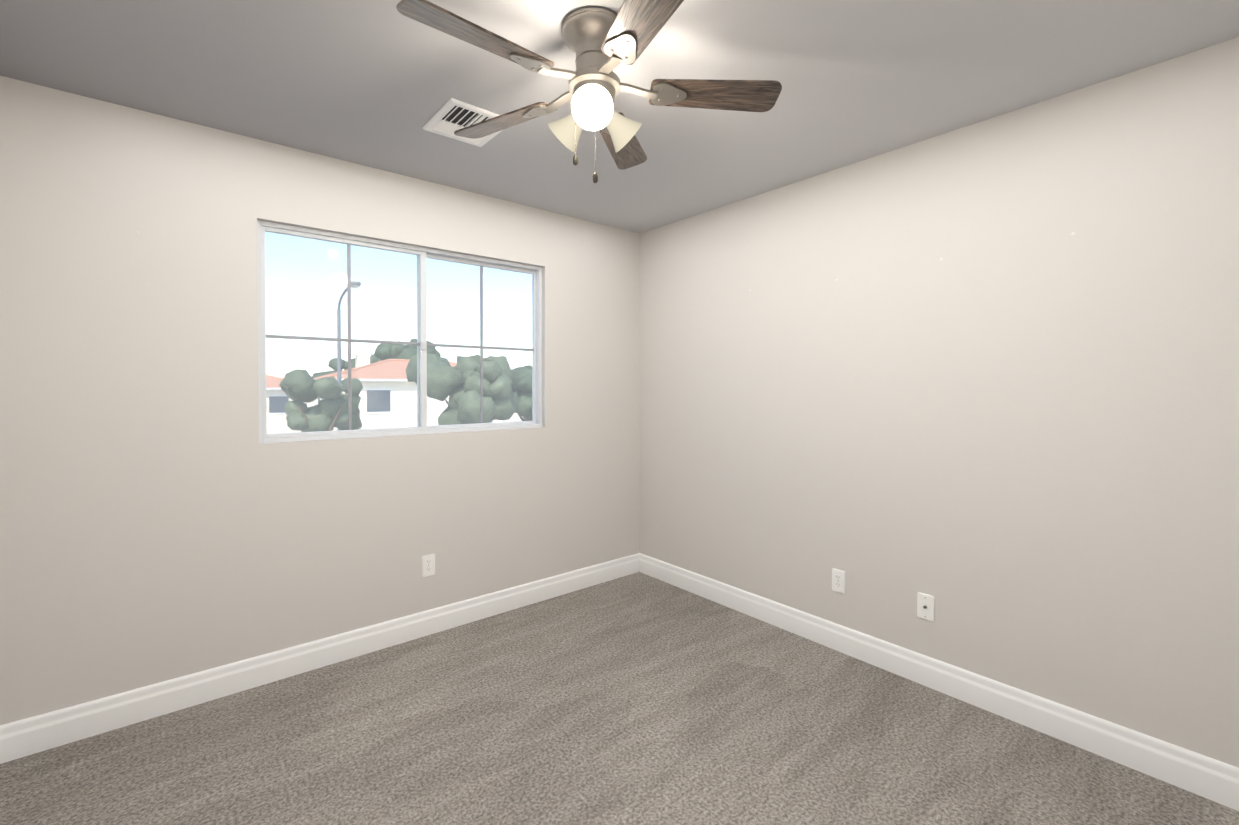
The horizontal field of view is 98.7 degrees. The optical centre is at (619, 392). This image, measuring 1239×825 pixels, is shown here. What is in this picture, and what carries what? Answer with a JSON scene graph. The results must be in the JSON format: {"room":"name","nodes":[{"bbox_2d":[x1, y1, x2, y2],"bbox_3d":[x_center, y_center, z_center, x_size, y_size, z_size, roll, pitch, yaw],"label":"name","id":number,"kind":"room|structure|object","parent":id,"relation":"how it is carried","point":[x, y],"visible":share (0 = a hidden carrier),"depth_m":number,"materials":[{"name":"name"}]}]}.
{"room":"empty bedroom","nodes":[
{"label":"empty bedroom","id":0,"kind":"room"},
{"bbox_2d":[0,76,639,724],"bbox_3d":[-1.086,0.088,2.920,3.382,2.440,0.150,-1,1,-40],"label":"wall","id":1,"kind":"structure","parent":0,"point":[164,514],"depth_m":2.28,"materials":[{"name":"grey paint"}]},
{"bbox_2d":[0,724,7,763],"bbox_3d":[-1.126,1.268,0.590,0.016,0.130,3.394,-1,1,-40],"label":"baseboard","id":2,"kind":"structure","parent":1,"relation":"attached to","point":[3,728],"depth_m":1.89,"materials":[{"name":"white wood"}]},
{"bbox_2d":[8,553,639,760],"bbox_3d":[-1.030,1.243,2.872,3.030,0.130,0.016,-1,1,-40],"label":"baseboard","id":3,"kind":"structure","parent":1,"relation":"attached to","point":[39,733],"depth_m":2.41,"materials":[{"name":"white wood"}]},
{"bbox_2d":[257,220,541,442],"bbox_3d":[-1.085,-0.277,2.910,1.497,1.010,0.081,-1,1,-40],"label":"window","id":4,"kind":"structure","parent":1,"relation":"in","point":[421,343],"depth_m":2.86,"materials":[{"name":"clear glass"}]},
{"bbox_2d":[265,233,531,433],"bbox_3d":[-1.109,-0.278,2.938,1.455,0.968,0.001,-1,1,-40],"label":"outdoor view","id":5,"kind":"object","parent":4,"relation":"attached to","point":[402,398],"depth_m":2.83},
{"bbox_2d":[422,554,434,576],"bbox_3d":[-1.030,0.936,2.873,0.070,0.114,0.008,-1,1,-40],"label":"outlet","id":6,"kind":"object","parent":1,"relation":"attached to","point":[428,565],"visible":1,"depth_m":2.87,"materials":[{"name":"white plastic"}]},
{"bbox_2d":[0,572,1238,824],"bbox_3d":[0.050,1.383,1.575,3.382,0.120,3.694,-1,1,-40],"label":"floor","id":7,"kind":"structure","parent":0,"point":[638,698],"depth_m":1.97,"materials":[{"name":"carpet"}]},
{"bbox_2d":[0,0,1238,233],"bbox_3d":[0.050,-1.177,1.547,3.382,0.120,3.694,-1,1,-40],"label":"ceiling","id":8,"kind":"structure","parent":0,"point":[378,84],"depth_m":1.87,"materials":[{"name":"paint"}]},
{"bbox_2d":[422,98,501,146],"bbox_3d":[-0.637,-1.120,2.234,0.270,0.010,0.310,-1,1,-40],"label":"ceiling vent","id":9,"kind":"object","parent":8,"relation":"in","point":[450,117],"visible":0.83,"depth_m":2.19,"materials":[{"name":"white metal"}]},
{"bbox_2d":[396,0,781,182],"bbox_3d":[-0.109,-0.871,1.612,1.074,0.495,1.124,-1,1,-40],"label":"ceiling fan","id":10,"kind":"object","parent":8,"relation":"hanging from","point":[601,43],"visible":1,"depth_m":1.58,"materials":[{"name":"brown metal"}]},
{"bbox_2d":[639,37,1238,767],"bbox_3d":[1.339,0.092,2.539,0.150,2.440,3.544,-1,1,-40],"label":"wall","id":11,"kind":"structure","parent":0,"point":[1005,431],"depth_m":2.18,"materials":[{"name":"grey paint"}]},
{"bbox_2d":[832,568,845,593],"bbox_3d":[1.110,0.959,2.698,0.008,0.114,0.070,-1,1,-40],"label":"outlet","id":12,"kind":"object","parent":11,"relation":"attached to","point":[838,580],"visible":1,"depth_m":2.69,"materials":[{"name":"white plastic"}]},
{"bbox_2d":[917,592,933,621],"bbox_3d":[1.369,0.964,2.383,0.016,0.114,0.070,-1,1,-40],"label":"outlet plate","id":13,"kind":"object","parent":11,"relation":"attached to","point":[925,606],"visible":1,"depth_m":2.38,"materials":[{"name":"white plastic"}]},
{"bbox_2d":[640,553,1238,810],"bbox_3d":[1.227,1.247,2.556,0.016,0.130,3.394,-1,1,-40],"label":"baseboard","id":14,"kind":"structure","parent":11,"relation":"attached to","point":[1196,773],"depth_m":2.18,"materials":[{"name":"white wood"}]},
{"label":"outside","id":15,"kind":"structure","parent":0,"visible":0},
{"bbox_3d":[-64.203,3.946,76.674,300.000,0.300,320.000,-1,1,-40],"label":"lawn","id":16,"kind":"structure","parent":15,"visible":0},
{"bbox_2d":[266,375,317,433],"bbox_3d":[-28.648,1.351,40.298,10.013,5.690,8.013,-1,1,-40],"label":"house","id":17,"kind":"structure","parent":16,"relation":"on","point":[278,394],"depth_m":38.83,"materials":[{"name":"beige paint"}]},
{"bbox_2d":[279,369,362,431],"bbox_3d":[-7.841,1.953,14.147,2.093,5.070,1.835,-1,1,-40],"label":"tree","id":18,"kind":"object","parent":16,"relation":"on","point":[337,411],"depth_m":13.75,"materials":[{"name":"green plant"}]},
{"bbox_2d":[312,370,342,401],"bbox_3d":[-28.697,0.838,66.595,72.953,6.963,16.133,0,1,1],"label":"tree","id":19,"kind":"object","parent":16,"relation":"on","point":[325,373],"depth_m":68.93,"materials":[{"name":"green plant"}]},
{"bbox_2d":[337,289,346,383],"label":"street lamp","id":20,"kind":"object","parent":16,"relation":"on","point":[338,321],"depth_m":19.36,"materials":[{"name":"grey metal"}]},
{"bbox_2d":[328,353,378,370],"bbox_3d":[-27.558,0.005,55.262,4.546,8.060,4.165,-1,1,-40],"label":"tree","id":21,"kind":"object","parent":16,"relation":"on","point":[343,367],"depth_m":54.54,"materials":[{"name":"green plant"}]},
{"bbox_2d":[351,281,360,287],"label":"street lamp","id":22,"kind":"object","parent":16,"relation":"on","point":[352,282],"depth_m":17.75,"materials":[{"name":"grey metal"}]},
{"bbox_2d":[374,339,440,360],"bbox_3d":[-18.694,-0.263,46.269,5.640,8.795,5.464,-1,1,-40],"label":"tree","id":23,"kind":"object","parent":16,"relation":"on","point":[397,350],"depth_m":43.80,"materials":[{"name":"green plant"}]},
{"bbox_2d":[314,354,516,430],"bbox_3d":[-12.882,0.960,34.079,11.513,6.610,8.013,0,1,-34],"label":"house","id":24,"kind":"structure","parent":16,"relation":"on","point":[398,395],"depth_m":30.08,"materials":[{"name":"beige paint"}]},
{"bbox_2d":[406,354,515,424],"bbox_3d":[-4.449,1.661,15.921,3.147,5.616,3.082,-1,1,-40],"label":"tree","id":25,"kind":"object","parent":16,"relation":"on","point":[470,409],"depth_m":15.11,"materials":[{"name":"green plant"}]},
{"bbox_2d":[511,365,531,420],"bbox_3d":[-3.319,1.705,20.504,2.580,5.426,2.466,-1,1,-40],"label":"tree","id":26,"kind":"object","parent":16,"relation":"on","point":[524,393],"depth_m":19.27,"materials":[{"name":"green plant"}]}
]}

